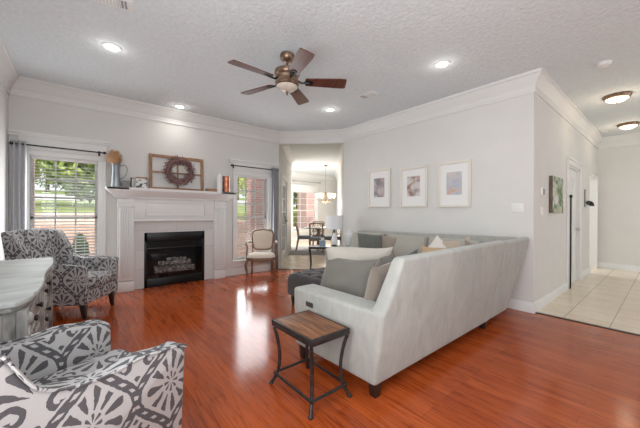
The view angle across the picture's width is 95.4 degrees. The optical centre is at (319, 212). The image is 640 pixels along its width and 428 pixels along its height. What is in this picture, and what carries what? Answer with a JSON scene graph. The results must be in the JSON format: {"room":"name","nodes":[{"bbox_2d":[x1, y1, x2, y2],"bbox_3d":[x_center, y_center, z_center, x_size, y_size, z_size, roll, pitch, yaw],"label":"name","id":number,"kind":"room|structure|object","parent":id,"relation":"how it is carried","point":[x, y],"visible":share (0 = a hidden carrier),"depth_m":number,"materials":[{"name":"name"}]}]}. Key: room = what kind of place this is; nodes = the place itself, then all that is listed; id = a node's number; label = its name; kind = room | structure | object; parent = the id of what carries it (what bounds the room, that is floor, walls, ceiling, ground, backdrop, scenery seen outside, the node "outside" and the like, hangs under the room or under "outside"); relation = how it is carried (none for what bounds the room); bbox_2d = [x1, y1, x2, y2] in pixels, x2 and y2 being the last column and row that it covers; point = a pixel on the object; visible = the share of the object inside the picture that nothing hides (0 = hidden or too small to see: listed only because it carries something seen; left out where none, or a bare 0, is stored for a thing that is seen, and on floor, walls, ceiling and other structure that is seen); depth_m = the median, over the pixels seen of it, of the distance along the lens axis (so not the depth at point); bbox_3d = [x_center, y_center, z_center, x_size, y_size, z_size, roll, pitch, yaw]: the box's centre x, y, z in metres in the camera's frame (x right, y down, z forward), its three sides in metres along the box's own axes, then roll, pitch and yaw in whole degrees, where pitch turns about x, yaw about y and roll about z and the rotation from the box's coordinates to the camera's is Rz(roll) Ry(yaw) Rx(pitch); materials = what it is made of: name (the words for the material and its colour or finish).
{"room":"living room","nodes":[
{"label":"living room","id":0,"kind":"room"},
{"bbox_2d":[0,81,8,260],"bbox_3d":[-1.044,-0.263,0.062,0.150,2.956,9.430,0,0,-40],"label":"wall","id":1,"kind":"structure","parent":0,"point":[4,96],"depth_m":3.50,"materials":[{"name":"paint"}]},
{"bbox_2d":[8,95,278,269],"bbox_3d":[-2.552,-0.271,5.035,4.180,2.956,0.150,0,0,-40],"label":"wall","id":2,"kind":"structure","parent":0,"point":[135,138],"depth_m":4.70,"materials":[{"name":"paint"}]},
{"bbox_2d":[8,129,109,255],"bbox_3d":[-3.619,-0.014,4.108,1.053,2.092,0.224,0,0,-40],"label":"window","id":3,"kind":"structure","parent":2,"relation":"in","point":[33,138],"depth_m":4.14,"materials":[{"name":"white paint"}]},
{"bbox_2d":[9,141,106,155],"bbox_3d":[-3.550,-0.876,4.005,0.993,0.070,0.103,0,0,-40],"label":"curtain rod","id":4,"kind":"object","parent":3,"relation":"attached to","point":[98,152],"visible":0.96,"depth_m":3.98,"materials":[{"name":"black metal"}]},
{"bbox_2d":[9,139,26,230],"bbox_3d":[-3.855,0.128,3.717,0.154,2.105,0.077,0,0,-40],"label":"curtain","id":5,"kind":"object","parent":4,"relation":"hanging from","point":[17,152],"visible":0.61,"depth_m":3.72,"materials":[{"name":"grey fabric"}]},
{"bbox_2d":[31,156,96,255],"bbox_3d":[-3.596,0.067,4.117,0.701,1.665,0.046,0,0,-40],"label":"window blind","id":6,"kind":"object","parent":3,"relation":"attached to","point":[32,157],"visible":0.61,"depth_m":4.14,"materials":[{"name":"white paint"}]},
{"bbox_2d":[226,264,278,275],"bbox_3d":[-1.352,1.151,5.928,1.180,0.125,0.018,0,0,-40],"label":"baseboard","id":7,"kind":"structure","parent":2,"relation":"attached to","point":[237,271],"depth_m":5.85,"materials":[{"name":"white paint"}]},
{"bbox_2d":[228,158,279,266],"bbox_3d":[-1.365,0.005,5.978,1.115,2.077,0.224,0,0,-40],"label":"window","id":8,"kind":"structure","parent":2,"relation":"in","point":[241,171],"depth_m":5.90,"materials":[{"name":"white paint"}]},
{"bbox_2d":[237,175,266,258],"bbox_3d":[-1.389,0.086,5.948,0.646,1.650,0.046,0,0,-40],"label":"window blind","id":9,"kind":"object","parent":8,"relation":"attached to","point":[248,177],"visible":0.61,"depth_m":5.89,"materials":[{"name":"white paint"}]},
{"bbox_2d":[231,164,272,169],"bbox_3d":[-1.301,-0.897,5.871,1.058,0.070,0.103,0,0,-40],"label":"curtain rod","id":10,"kind":"object","parent":8,"relation":"attached to","point":[233,165],"visible":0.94,"depth_m":5.74,"materials":[{"name":"black metal"}]},
{"bbox_2d":[271,168,278,269],"bbox_3d":[-0.950,0.128,6.128,0.174,2.135,0.077,0,0,-40],"label":"curtain","id":11,"kind":"object","parent":10,"relation":"hanging from","point":[275,172],"visible":0.88,"depth_m":6.13,"materials":[{"name":"grey fabric"}]},
{"bbox_2d":[278,145,290,266],"bbox_3d":[-0.979,-0.263,7.886,0.130,2.956,3.150,0,0,-1],"label":"wall","id":12,"kind":"structure","parent":0,"point":[285,167],"depth_m":7.67,"materials":[{"name":"paint"}]},
{"bbox_2d":[281,174,287,264],"bbox_3d":[-0.949,0.150,7.411,0.183,2.130,1.260,0,0,-1],"label":"door","id":13,"kind":"structure","parent":12,"relation":"in","point":[284,182],"depth_m":7.55,"materials":[{"name":"white paint"}]},
{"bbox_2d":[279,142,343,145],"bbox_3d":[-0.187,-1.609,6.292,1.400,0.256,0.120,0,0,6],"label":"wall header","id":14,"kind":"structure","parent":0,"point":[330,143],"depth_m":6.28,"materials":[{"name":"paint"}]},
{"bbox_2d":[291,178,336,237],"bbox_3d":[-0.838,-0.262,12.773,4.376,2.956,0.130,0,0,-40],"label":"wall","id":15,"kind":"structure","parent":0,"point":[329,208],"depth_m":13.52,"materials":[{"name":"paint"}]},
{"bbox_2d":[291,184,318,231],"bbox_3d":[-0.684,-0.190,12.858,1.510,2.052,0.204,0,0,-40],"label":"window","id":16,"kind":"structure","parent":15,"relation":"in","point":[307,189],"depth_m":12.85,"materials":[{"name":"white paint"}]},
{"bbox_2d":[0,0,639,175],"bbox_3d":[1.612,-1.788,5.554,11.240,0.120,14.500,0,0,-40],"label":"ceiling","id":17,"kind":"structure","parent":0,"point":[173,52],"depth_m":3.11,"materials":[{"name":"paint"}]},
{"bbox_2d":[101,42,121,51],"bbox_3d":[-2.191,-1.741,3.068,0.180,0.012,0.180,0,0,-40],"label":"recessed light","id":18,"kind":"object","parent":17,"relation":"in","point":[109,46],"visible":1,"depth_m":3.06,"materials":[{"name":"white paint"}]},
{"bbox_2d":[91,0,134,12],"bbox_3d":[-1.707,-1.737,2.397,0.300,0.016,0.150,0,0,-29],"label":"ceiling vent","id":19,"kind":"object","parent":17,"relation":"in","point":[127,5],"visible":1,"depth_m":2.42,"materials":[{"name":"metal"}]},
{"bbox_2d":[174,104,185,108],"bbox_3d":[-2.301,-1.742,4.776,0.180,0.012,0.180,0,0,-40],"label":"recessed light","id":20,"kind":"object","parent":17,"relation":"in","point":[175,105],"visible":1,"depth_m":4.76,"materials":[{"name":"white paint"}]},
{"bbox_2d":[228,48,346,104],"bbox_3d":[-0.344,-1.513,3.159,1.278,0.450,1.216,0,0,-23],"label":"ceiling fan","id":21,"kind":"object","parent":17,"relation":"hanging from","point":[287,76],"visible":1,"depth_m":3.13,"materials":[{"name":"wood"}]},
{"bbox_2d":[315,165,335,203],"bbox_3d":[0.205,-1.035,10.600,0.723,1.400,0.735,0,0,-40],"label":"chandelier","id":22,"kind":"object","parent":17,"relation":"hanging from","point":[321,195],"visible":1,"depth_m":10.56,"materials":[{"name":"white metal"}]},
{"bbox_2d":[357,90,379,99],"bbox_3d":[0.706,-1.725,4.282,0.160,0.016,0.300,0,0,-40],"label":"ceiling vent","id":23,"kind":"object","parent":17,"relation":"in","point":[369,94],"visible":1,"depth_m":4.26,"materials":[{"name":"metal"}]},
{"bbox_2d":[434,60,449,67],"bbox_3d":[1.417,-1.723,3.383,0.180,0.012,0.180,0,0,-40],"label":"recessed light","id":24,"kind":"object","parent":17,"relation":"in","point":[443,63],"visible":1,"depth_m":3.37,"materials":[{"name":"white paint"}]},
{"bbox_2d":[595,60,612,67],"bbox_3d":[3.259,-1.700,3.343,0.148,0.040,0.148,0,0,-40],"label":"smoke detector","id":25,"kind":"object","parent":17,"relation":"attached to","point":[605,63],"visible":1,"depth_m":3.31,"materials":[{"name":"white paint"}]},
{"bbox_2d":[602,91,632,104],"bbox_3d":[4.338,-1.647,4.256,0.312,0.135,0.312,0,0,-40],"label":"flush ceiling light","id":26,"kind":"object","parent":17,"relation":"attached to","point":[618,97],"visible":1,"depth_m":4.18,"materials":[{"name":"glass"}]},
{"bbox_2d":[617,121,639,130],"bbox_3d":[5.903,-1.639,5.581,0.312,0.135,0.312,0,0,-40],"label":"flush ceiling light","id":27,"kind":"object","parent":17,"relation":"attached to","point":[628,125],"visible":1,"depth_m":5.51,"materials":[{"name":"glass"}]},
{"bbox_2d":[336,158,343,244],"bbox_3d":[0.740,-0.254,10.141,0.100,2.956,7.806,0,0,2],"label":"wall","id":28,"kind":"structure","parent":0,"point":[340,181],"depth_m":9.62,"materials":[{"name":"paint"}]},
{"bbox_2d":[280,144,343,181],"bbox_3d":[-0.898,-1.620,10.254,3.215,0.241,7.682,0,0,1],"label":"trim","id":29,"kind":"structure","parent":28,"relation":"attached to","point":[286,149],"depth_m":12.29,"materials":[{"name":"white paint"}]},
{"bbox_2d":[291,238,339,249],"bbox_3d":[-0.910,1.153,10.301,3.205,0.125,7.569,0,0,1],"label":"baseboard","id":30,"kind":"structure","parent":28,"relation":"attached to","point":[292,239],"depth_m":12.49,"materials":[{"name":"white paint"}]},
{"bbox_2d":[52,269,639,427],"bbox_3d":[0.904,1.275,1.698,5.250,0.100,9.450,0,0,-40],"label":"floor","id":31,"kind":"structure","parent":0,"point":[524,369],"depth_m":2.27,"materials":[{"name":"brown wood"}]},
{"bbox_2d":[0,257,53,341],"bbox_3d":[-2.110,0.809,1.878,0.527,0.800,1.720,0,0,-40],"label":"dresser","id":32,"kind":"object","parent":31,"relation":"on","point":[26,285],"visible":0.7,"depth_m":1.74,"materials":[{"name":"paint"}]},
{"bbox_2d":[1,229,118,319],"bbox_3d":[-3.069,0.700,3.516,0.893,1.010,0.743,0,0,-7],"label":"armchair","id":33,"kind":"object","parent":31,"relation":"on","point":[79,280],"visible":0.77,"depth_m":3.38,"materials":[{"name":"fabric"}]},
{"bbox_2d":[88,270,114,288],"bbox_3d":[-2.951,0.810,3.530,0.655,0.140,0.470,0,0,-7],"label":"seat cushion","id":34,"kind":"object","parent":33,"relation":"on","point":[97,279],"depth_m":3.55,"materials":[{"name":"fabric"}]},
{"bbox_2d":[0,319,186,427],"bbox_3d":[-1.125,0.709,1.154,0.743,1.010,0.893,0,0,26],"label":"armchair","id":35,"kind":"object","parent":31,"relation":"on","point":[65,375],"visible":1,"depth_m":1.20,"materials":[{"name":"fabric"}]},
{"bbox_2d":[32,349,130,383],"bbox_3d":[-1.073,0.820,1.261,0.470,0.140,0.655,0,0,26],"label":"seat cushion","id":36,"kind":"object","parent":35,"relation":"on","point":[96,361],"depth_m":1.42,"materials":[{"name":"fabric"}]},
{"bbox_2d":[105,186,235,292],"bbox_3d":[-2.541,0.412,5.082,1.970,1.589,0.675,0,0,-40],"label":"fireplace","id":37,"kind":"object","parent":31,"relation":"on","point":[165,236],"visible":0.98,"depth_m":4.94,"materials":[{"name":"white paint"}]},
{"bbox_2d":[109,163,127,186],"bbox_3d":[-3.021,-0.561,4.355,0.214,0.352,0.124,0,0,-4],"label":"pitcher","id":38,"kind":"object","parent":37,"relation":"on","point":[115,178],"visible":0.98,"depth_m":4.31,"materials":[{"name":"metal"}]},
{"bbox_2d":[105,149,123,164],"bbox_3d":[-3.070,-0.710,4.343,0.230,0.469,0.226,0,0,3],"label":"bunch","id":39,"kind":"object","parent":38,"relation":"in","point":[114,155],"visible":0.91,"depth_m":4.29,"materials":[{"name":"plant"}]},
{"bbox_2d":[121,181,129,186],"bbox_3d":[-2.958,-0.436,4.444,0.115,0.103,0.084,0,0,-40],"label":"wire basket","id":40,"kind":"object","parent":37,"relation":"on","point":[124,183],"visible":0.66,"depth_m":4.41,"materials":[{"name":"black metal"}]},
{"bbox_2d":[135,177,146,187],"bbox_3d":[-2.805,-0.472,4.575,0.160,0.179,0.051,0,0,-32],"label":"block","id":41,"kind":"object","parent":37,"relation":"on","point":[141,182],"visible":0.8,"depth_m":4.56,"materials":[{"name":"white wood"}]},
{"bbox_2d":[105,186,235,200],"bbox_3d":[-2.397,-0.302,4.913,1.970,0.158,0.235,0,0,-40],"label":"mantel shelf","id":42,"kind":"object","parent":37,"relation":"attached to","point":[121,193],"depth_m":4.73,"materials":[{"name":"white paint"}]},
{"bbox_2d":[149,153,203,190],"bbox_3d":[-2.444,-0.674,5.000,0.860,0.586,0.065,0,0,-40],"label":"decor","id":43,"kind":"object","parent":37,"relation":"on","point":[151,155],"visible":0.7,"depth_m":4.97,"materials":[{"name":"brown wood"}]},
{"bbox_2d":[162,155,196,186],"bbox_3d":[-2.373,-0.709,4.935,0.560,0.553,0.121,0,0,-40],"label":"wreath","id":44,"kind":"object","parent":43,"relation":"attached to","point":[169,165],"visible":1,"depth_m":4.92,"materials":[{"name":"red plant"}]},
{"bbox_2d":[217,173,221,191],"bbox_3d":[-1.835,-0.549,5.323,0.100,0.340,0.100,0,0,-40],"label":"jar","id":45,"kind":"object","parent":37,"relation":"on","point":[219,177],"visible":0.94,"depth_m":5.28,"materials":[{"name":"white ceramic"}]},
{"bbox_2d":[222,176,229,191],"bbox_3d":[-1.739,-0.526,5.403,0.140,0.295,0.140,0,0,-40],"label":"copper vase","id":46,"kind":"object","parent":37,"relation":"on","point":[226,179],"visible":0.95,"depth_m":5.35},
{"bbox_2d":[244,228,277,279],"bbox_3d":[-1.113,0.767,5.559,0.614,0.912,0.595,0,0,-7],"label":"chair","id":47,"kind":"object","parent":31,"relation":"on","point":[262,239],"visible":1,"depth_m":5.74,"materials":[{"name":"beige fabric"}]},
{"bbox_2d":[287,267,324,304],"bbox_3d":[0.192,0.996,3.802,0.900,0.450,0.900,0,0,-40],"label":"ottoman","id":48,"kind":"object","parent":31,"relation":"on","point":[311,276],"visible":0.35,"depth_m":3.72,"materials":[{"name":"grey fabric"}]},
{"bbox_2d":[269,310,351,419],"bbox_3d":[-0.075,0.989,2.002,0.356,0.461,0.488,0,0,-40],"label":"side table","id":49,"kind":"object","parent":31,"relation":"on","point":[311,329],"visible":1,"depth_m":1.93,"materials":[{"name":"metal"}]},
{"bbox_2d":[309,245,346,268],"bbox_3d":[0.211,0.936,5.720,0.892,0.571,0.373,0,0,0],"label":"end table","id":50,"kind":"object","parent":31,"relation":"on","point":[310,246],"visible":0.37,"depth_m":5.62,"materials":[{"name":"metal"}]},
{"bbox_2d":[319,238,324,245],"bbox_3d":[0.046,0.566,5.680,0.120,0.165,0.120,0,0,0],"label":"tissue box","id":51,"kind":"object","parent":50,"relation":"on","point":[322,241],"visible":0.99,"depth_m":5.62,"materials":[{"name":"blue fabric"}]},
{"bbox_2d":[326,215,342,245],"bbox_3d":[0.282,0.349,5.700,0.344,0.600,0.344,0,0,-40],"label":"table lamp","id":52,"kind":"object","parent":50,"relation":"on","point":[334,222],"visible":0.98,"depth_m":5.58,"materials":[{"name":"fabric"}]},
{"bbox_2d":[344,228,352,245],"bbox_3d":[0.579,0.476,5.740,0.200,0.350,0.200,0,0,-40],"label":"ginger jar","id":53,"kind":"object","parent":50,"relation":"on","point":[348,235],"visible":0.84,"depth_m":5.67,"materials":[{"name":"white ceramic"}]},
{"bbox_2d":[294,230,528,398],"bbox_3d":[0.592,0.753,3.691,2.818,0.940,2.741,0,0,-40],"label":"sectional sofa","id":54,"kind":"object","parent":31,"relation":"on","point":[426,301],"visible":0.72,"depth_m":2.20,"materials":[{"name":"beige fabric"}]},
{"bbox_2d":[320,258,377,297],"bbox_3d":[0.246,0.594,2.691,0.610,0.374,0.249,0,0,38],"label":"throw pillow","id":55,"kind":"object","parent":54,"relation":"on","point":[348,276],"visible":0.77,"depth_m":2.58,"materials":[{"name":"grey fabric"}]},
{"bbox_2d":[326,247,392,259],"bbox_3d":[0.383,0.556,2.882,0.664,0.452,0.223,0,0,-10],"label":"throw pillow","id":56,"kind":"object","parent":54,"relation":"on","point":[352,253],"visible":0.3,"depth_m":2.80,"materials":[{"name":"beige fabric"}]},
{"bbox_2d":[350,232,386,246],"bbox_3d":[0.824,0.566,5.039,0.273,0.442,0.740,0,0,-40],"label":"cushion","id":57,"kind":"object","parent":54,"relation":"on","point":[354,240],"depth_m":5.15,"materials":[{"name":"fabric"}]},
{"bbox_2d":[357,233,385,247],"bbox_3d":[0.830,0.561,4.701,0.462,0.446,0.203,0,0,9],"label":"throw pillow","id":58,"kind":"object","parent":54,"relation":"on","point":[364,240],"visible":0.41,"depth_m":4.67,"materials":[{"name":"grey fabric"}]},
{"bbox_2d":[364,262,390,300],"bbox_3d":[0.507,0.580,2.294,0.526,0.406,0.188,0,0,-44],"label":"throw pillow","id":59,"kind":"object","parent":54,"relation":"on","point":[377,275],"visible":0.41,"depth_m":2.12,"materials":[{"name":"beige fabric"}]},
{"bbox_2d":[375,254,391,266],"bbox_3d":[0.535,0.576,2.553,0.163,0.414,0.344,0,0,33],"label":"throw pillow","id":60,"kind":"object","parent":54,"relation":"on","point":[381,261],"visible":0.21,"depth_m":2.43,"materials":[{"name":"grey fabric"}]},
{"bbox_2d":[382,235,396,257],"bbox_3d":[1.108,0.572,4.553,0.340,0.428,0.160,0,0,32],"label":"throw pillow","id":61,"kind":"object","parent":54,"relation":"on","point":[387,242],"visible":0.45,"depth_m":4.54,"materials":[{"name":"grey fabric"}]},
{"bbox_2d":[387,234,428,256],"bbox_3d":[1.303,0.568,4.462,0.273,0.442,0.720,0,0,-40],"label":"cushion","id":62,"kind":"object","parent":54,"relation":"on","point":[404,245],"depth_m":4.33,"materials":[{"name":"fabric"}]},
{"bbox_2d":[422,245,444,252],"bbox_3d":[1.444,0.611,3.592,0.445,0.403,0.184,0,0,12],"label":"throw pillow","id":63,"kind":"object","parent":54,"relation":"on","point":[424,248],"visible":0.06,"depth_m":3.62,"materials":[{"name":"beige fabric"}]},
{"bbox_2d":[428,235,446,248],"bbox_3d":[1.576,0.587,3.841,0.590,0.582,0.190,0,0,33],"label":"throw pillow","id":64,"kind":"object","parent":54,"relation":"on","point":[437,242],"visible":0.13,"depth_m":3.85,"materials":[{"name":"white fabric"}]},
{"bbox_2d":[428,238,482,245],"bbox_3d":[1.775,0.571,3.893,0.273,0.442,0.720,0,0,-40],"label":"cushion","id":65,"kind":"object","parent":54,"relation":"on","point":[462,242],"depth_m":3.83,"materials":[{"name":"fabric"}]},
{"bbox_2d":[442,237,469,248],"bbox_3d":[1.770,0.567,3.784,0.501,0.511,0.202,0,0,7],"label":"throw pillow","id":66,"kind":"object","parent":54,"relation":"on","point":[448,244],"visible":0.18,"depth_m":3.79,"materials":[{"name":"beige fabric"}]},
{"bbox_2d":[535,312,639,335],"bbox_3d":[4.286,1.249,1.655,0.050,0.026,5.065,0,0,-40],"label":"trim","id":67,"kind":"structure","parent":31,"relation":"on","point":[535,312],"depth_m":3.21,"materials":[{"name":"brown wood"}]},
{"bbox_2d":[343,93,536,302],"bbox_3d":[1.608,-0.250,4.907,0.120,2.956,3.340,0,0,-40],"label":"wall","id":68,"kind":"structure","parent":0,"point":[499,138],"depth_m":4.17,"materials":[{"name":"paint"}]},
{"bbox_2d":[0,33,639,148],"bbox_3d":[2.786,-1.601,3.315,9.898,0.241,9.314,0,0,-40],"label":"trim","id":69,"kind":"structure","parent":68,"relation":"attached to","point":[537,81],"depth_m":4.51,"materials":[{"name":"white paint"}]},
{"bbox_2d":[368,168,390,207],"bbox_3d":[1.093,-0.452,5.404,0.031,0.705,0.515,0,0,-40],"label":"framed picture","id":70,"kind":"object","parent":68,"relation":"attached to","point":[379,181],"visible":1,"depth_m":5.40,"materials":[{"name":"beige"}]},
{"bbox_2d":[374,178,383,196],"bbox_3d":[1.096,-0.466,5.407,0.002,0.352,0.242,0,0,-40],"label":"print","id":71,"kind":"object","parent":70,"relation":"attached to","point":[378,182],"depth_m":5.41},
{"bbox_2d":[400,165,427,206],"bbox_3d":[1.552,-0.430,4.850,0.031,0.665,0.515,0,0,-40],"label":"framed picture","id":72,"kind":"object","parent":68,"relation":"attached to","point":[413,180],"visible":1,"depth_m":4.84,"materials":[{"name":"beige"}]},
{"bbox_2d":[407,176,419,196],"bbox_3d":[1.556,-0.443,4.853,0.002,0.332,0.242,0,0,-40],"label":"print","id":73,"kind":"object","parent":72,"relation":"attached to","point":[413,182],"depth_m":4.85},
{"bbox_2d":[438,159,471,206],"bbox_3d":[1.988,-0.425,4.325,0.031,0.680,0.490,0,0,-40],"label":"framed picture","id":74,"kind":"object","parent":68,"relation":"attached to","point":[454,177],"visible":1,"depth_m":4.31,"materials":[{"name":"beige"}]},
{"bbox_2d":[446,171,461,194],"bbox_3d":[1.992,-0.439,4.328,0.002,0.340,0.230,0,0,-40],"label":"print","id":75,"kind":"object","parent":74,"relation":"attached to","point":[453,178],"depth_m":4.33},
{"bbox_2d":[511,203,523,211],"bbox_3d":[2.512,-0.064,3.709,0.018,0.116,0.140,0,0,-40],"label":"light switch","id":76,"kind":"object","parent":68,"relation":"attached to","point":[515,207],"visible":1,"depth_m":3.71,"materials":[{"name":"white"}]},
{"bbox_2d":[507,282,566,313],"bbox_3d":[2.231,1.169,5.418,1.778,0.125,3.358,0,0,-40],"label":"baseboard","id":77,"kind":"structure","parent":68,"relation":"attached to","point":[529,307],"depth_m":3.74,"materials":[{"name":"white paint"}]},
{"bbox_2d":[279,240,639,333],"bbox_3d":[3.204,1.286,6.888,7.060,0.100,14.500,0,0,-40],"label":"floor tile","id":78,"kind":"structure","parent":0,"point":[606,297],"depth_m":4.31,"materials":[{"name":"tile"}]},
{"bbox_2d":[288,246,325,254],"bbox_3d":[-0.055,1.213,9.500,1.900,0.011,2.200,0,0,-1],"label":"area rug","id":79,"kind":"object","parent":78,"relation":"on","point":[301,250],"visible":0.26,"depth_m":9.09,"materials":[{"name":"carpet"}]},
{"bbox_2d":[295,222,308,250],"bbox_3d":[-0.563,0.746,9.400,0.520,0.923,0.432,0,0,0],"label":"dining chair","id":80,"kind":"object","parent":79,"relation":"on","point":[296,225],"visible":0.78,"depth_m":9.20,"materials":[{"name":"brown wood"}]},
{"bbox_2d":[304,226,325,250],"bbox_3d":[-0.053,0.836,9.500,0.960,0.741,0.960,0,0,-40],"label":"dining table","id":81,"kind":"object","parent":79,"relation":"on","point":[317,235],"visible":0.33,"depth_m":9.43,"materials":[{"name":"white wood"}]},
{"bbox_2d":[309,223,323,253],"bbox_3d":[-0.113,0.748,8.830,0.432,0.923,0.520,0,0,0],"label":"dining chair","id":82,"kind":"object","parent":79,"relation":"on","point":[311,238],"visible":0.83,"depth_m":8.67,"materials":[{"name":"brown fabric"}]},
{"bbox_2d":[312,221,324,244],"bbox_3d":[-0.053,0.749,10.170,0.432,0.923,0.520,0,0,0],"label":"dining chair","id":83,"kind":"object","parent":79,"relation":"on","point":[313,221],"visible":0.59,"depth_m":10.31,"materials":[{"name":"brown wood"}]},
{"bbox_2d":[323,229,340,250],"bbox_3d":[0.423,0.751,9.085,0.520,0.923,0.432,0,0,45],"label":"dining chair","id":84,"kind":"object","parent":79,"relation":"on","point":[325,237],"visible":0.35,"depth_m":9.02,"materials":[{"name":"brown wood"}]},
{"bbox_2d":[569,195,572,288],"bbox_3d":[4.110,0.471,4.777,0.060,1.540,0.050,0,0,-40],"label":"pole","id":85,"kind":"object","parent":78,"relation":"on","point":[570,196],"visible":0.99,"depth_m":4.77,"materials":[{"name":"black metal"}]},
{"bbox_2d":[536,95,597,300],"bbox_3d":[4.517,-0.235,5.229,4.770,2.956,0.120,0,0,-40],"label":"wall","id":86,"kind":"structure","parent":0,"point":[557,139],"depth_m":4.31,"materials":[{"name":"paint"}]},
{"bbox_2d":[540,188,544,195],"bbox_3d":[2.899,-0.275,3.790,0.120,0.100,0.027,0,0,-40],"label":"thermostat","id":87,"kind":"object","parent":86,"relation":"attached to","point":[542,190],"visible":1,"depth_m":3.76,"materials":[{"name":"white"}]},
{"bbox_2d":[549,175,562,212],"bbox_3d":[3.422,-0.255,4.214,0.622,0.515,0.038,0,0,-40],"label":"canvas painting","id":88,"kind":"object","parent":86,"relation":"attached to","point":[555,183],"visible":1,"depth_m":4.11,"materials":[{"name":"green fabric"}]},
{"bbox_2d":[566,156,582,289],"bbox_3d":[4.381,0.167,5.094,1.150,2.150,0.158,0,0,-40],"label":"door","id":89,"kind":"structure","parent":86,"relation":"in","point":[574,173],"depth_m":5.20,"materials":[{"name":"white paint"}]},
{"bbox_2d":[581,267,589,279],"bbox_3d":[5.212,1.184,5.723,0.980,0.125,0.018,0,0,-40],"label":"baseboard","id":90,"kind":"structure","parent":86,"relation":"attached to","point":[585,272],"depth_m":5.69,"materials":[{"name":"white paint"}]},
{"bbox_2d":[584,189,593,206],"bbox_3d":[5.329,-0.283,5.759,0.436,0.340,0.101,0,0,-40],"label":"wall hook","id":91,"kind":"object","parent":86,"relation":"attached to","point":[590,203],"visible":1,"depth_m":5.65,"materials":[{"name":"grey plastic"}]},
{"bbox_2d":[590,173,597,267],"bbox_3d":[5.953,0.215,6.332,0.930,2.070,0.020,0,0,-40],"label":"trim","id":92,"kind":"structure","parent":86,"relation":"attached to","point":[592,175],"depth_m":6.59,"materials":[{"name":"white paint"}]},
{"bbox_2d":[598,144,639,265],"bbox_3d":[8.021,-0.217,4.836,0.120,2.956,5.200,0,0,-40],"label":"wall","id":93,"kind":"structure","parent":0,"point":[618,167],"depth_m":6.45,"materials":[{"name":"paint"}]},
{"bbox_2d":[598,262,639,271],"bbox_3d":[7.961,1.198,4.792,0.018,0.125,4.960,0,0,-40],"label":"baseboard","id":94,"kind":"structure","parent":93,"relation":"attached to","point":[600,264],"depth_m":6.42,"materials":[{"name":"white paint"}]},
{"label":"outside","id":95,"kind":"structure","parent":0,"visible":0},
{"bbox_2d":[35,213,245,224],"bbox_3d":[-22.840,0.484,-3.878,49.900,1.160,4.800,0,0,-40],"label":"bed","id":96,"kind":"object","parent":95,"point":[36,220],"depth_m":8.38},
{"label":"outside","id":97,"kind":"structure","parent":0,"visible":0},
{"bbox_3d":[3.737,1.524,15.843,54.000,0.130,8.400,0,0,-40],"label":"patio","id":98,"kind":"object","parent":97,"visible":0},
{"bbox_2d":[34,159,34,227],"bbox_3d":[-5.207,-0.106,4.905,0.550,3.200,0.400,0,0,-40],"label":"porch column","id":99,"kind":"structure","parent":98,"relation":"on","point":[34,159],"depth_m":5.18,"materials":[{"name":"red brick"}]},
{"bbox_2d":[72,232,89,255],"bbox_3d":[-5.210,0.917,6.336,0.338,1.007,0.340,0,0,-40],"label":"evergreen shrub","id":100,"kind":"object","parent":98,"relation":"on","point":[78,232],"visible":0.27,"depth_m":6.27,"materials":[{"name":"green plant"}]},
{"bbox_2d":[35,221,245,255],"bbox_3d":[-7.400,0.873,5.701,13.900,1.220,0.220,0,0,-40],"label":"wall","id":101,"kind":"structure","parent":98,"relation":"on","point":[240,223],"depth_m":7.05,"materials":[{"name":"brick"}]},
{"bbox_2d":[247,178,262,254],"bbox_3d":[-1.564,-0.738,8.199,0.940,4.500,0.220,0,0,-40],"label":"house wing","id":102,"kind":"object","parent":98,"relation":"on","point":[250,208],"visible":0.02,"depth_m":7.92,"materials":[{"name":"red brick"}]},
{"bbox_2d":[297,193,313,227],"bbox_3d":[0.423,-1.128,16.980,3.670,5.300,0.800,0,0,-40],"label":"neighbor house","id":103,"kind":"structure","parent":98,"relation":"on","point":[299,195],"depth_m":15.73,"materials":[{"name":"red brick"}]},
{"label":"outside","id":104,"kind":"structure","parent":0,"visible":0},
{"bbox_2d":[35,194,295,205],"bbox_3d":[-18.836,-0.800,22.701,90.000,1.650,9.000,0,0,-40],"label":"gravel drive","id":105,"kind":"structure","parent":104,"point":[47,195],"depth_m":22.13,"materials":[{"name":"concrete"}]},
{"bbox_2d":[238,178,244,199],"bbox_3d":[-10.197,-4.848,35.754,6.906,6.654,5.496,0,0,-32],"label":"tree","id":106,"kind":"object","parent":105,"relation":"on","point":[240,183],"visible":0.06,"depth_m":35.51,"materials":[{"name":"green plant"}]},
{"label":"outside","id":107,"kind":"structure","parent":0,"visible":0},
{"bbox_2d":[35,189,246,199],"bbox_3d":[-30.005,-2.157,36.167,90.000,2.550,26.000,0,0,-40],"label":"ground","id":108,"kind":"structure","parent":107,"point":[58,191],"depth_m":31.48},
{"bbox_2d":[35,162,61,191],"bbox_3d":[-29.369,-6.396,31.423,8.467,8.340,6.954,0,0,-40],"label":"tree","id":109,"kind":"object","parent":108,"relation":"on","point":[40,182],"visible":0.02,"depth_m":31.24,"materials":[{"name":"green plant"}]},
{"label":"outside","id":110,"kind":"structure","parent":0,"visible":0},
{"bbox_2d":[35,200,296,226],"bbox_3d":[-12.454,0.007,15.005,90.000,1.500,11.000,0,0,-40],"label":"lawn","id":111,"kind":"structure","parent":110,"point":[37,202],"depth_m":14.83,"materials":[{"name":"plant"}]},
{"bbox_2d":[35,159,42,179],"bbox_3d":[-14.906,-2.658,12.350,4.784,4.700,4.006,0,0,-37],"label":"tree","id":112,"kind":"object","parent":111,"relation":"on","point":[37,167],"visible":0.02,"depth_m":13.59,"materials":[{"name":"green plant"}]},
{"bbox_2d":[39,160,94,203],"bbox_3d":[-10.769,-2.493,14.425,4.800,4.541,3.940,0,0,-40],"label":"tree","id":113,"kind":"object","parent":111,"relation":"on","point":[81,187],"visible":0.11,"depth_m":13.14,"materials":[{"name":"green plant"}]},
{"bbox_2d":[293,192,297,207],"bbox_3d":[-1.877,-2.841,24.508,5.293,5.070,4.247,0,0,-40],"label":"tree","id":114,"kind":"object","parent":111,"relation":"on","point":[294,193],"visible":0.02,"depth_m":24.12,"materials":[{"name":"green plant"}]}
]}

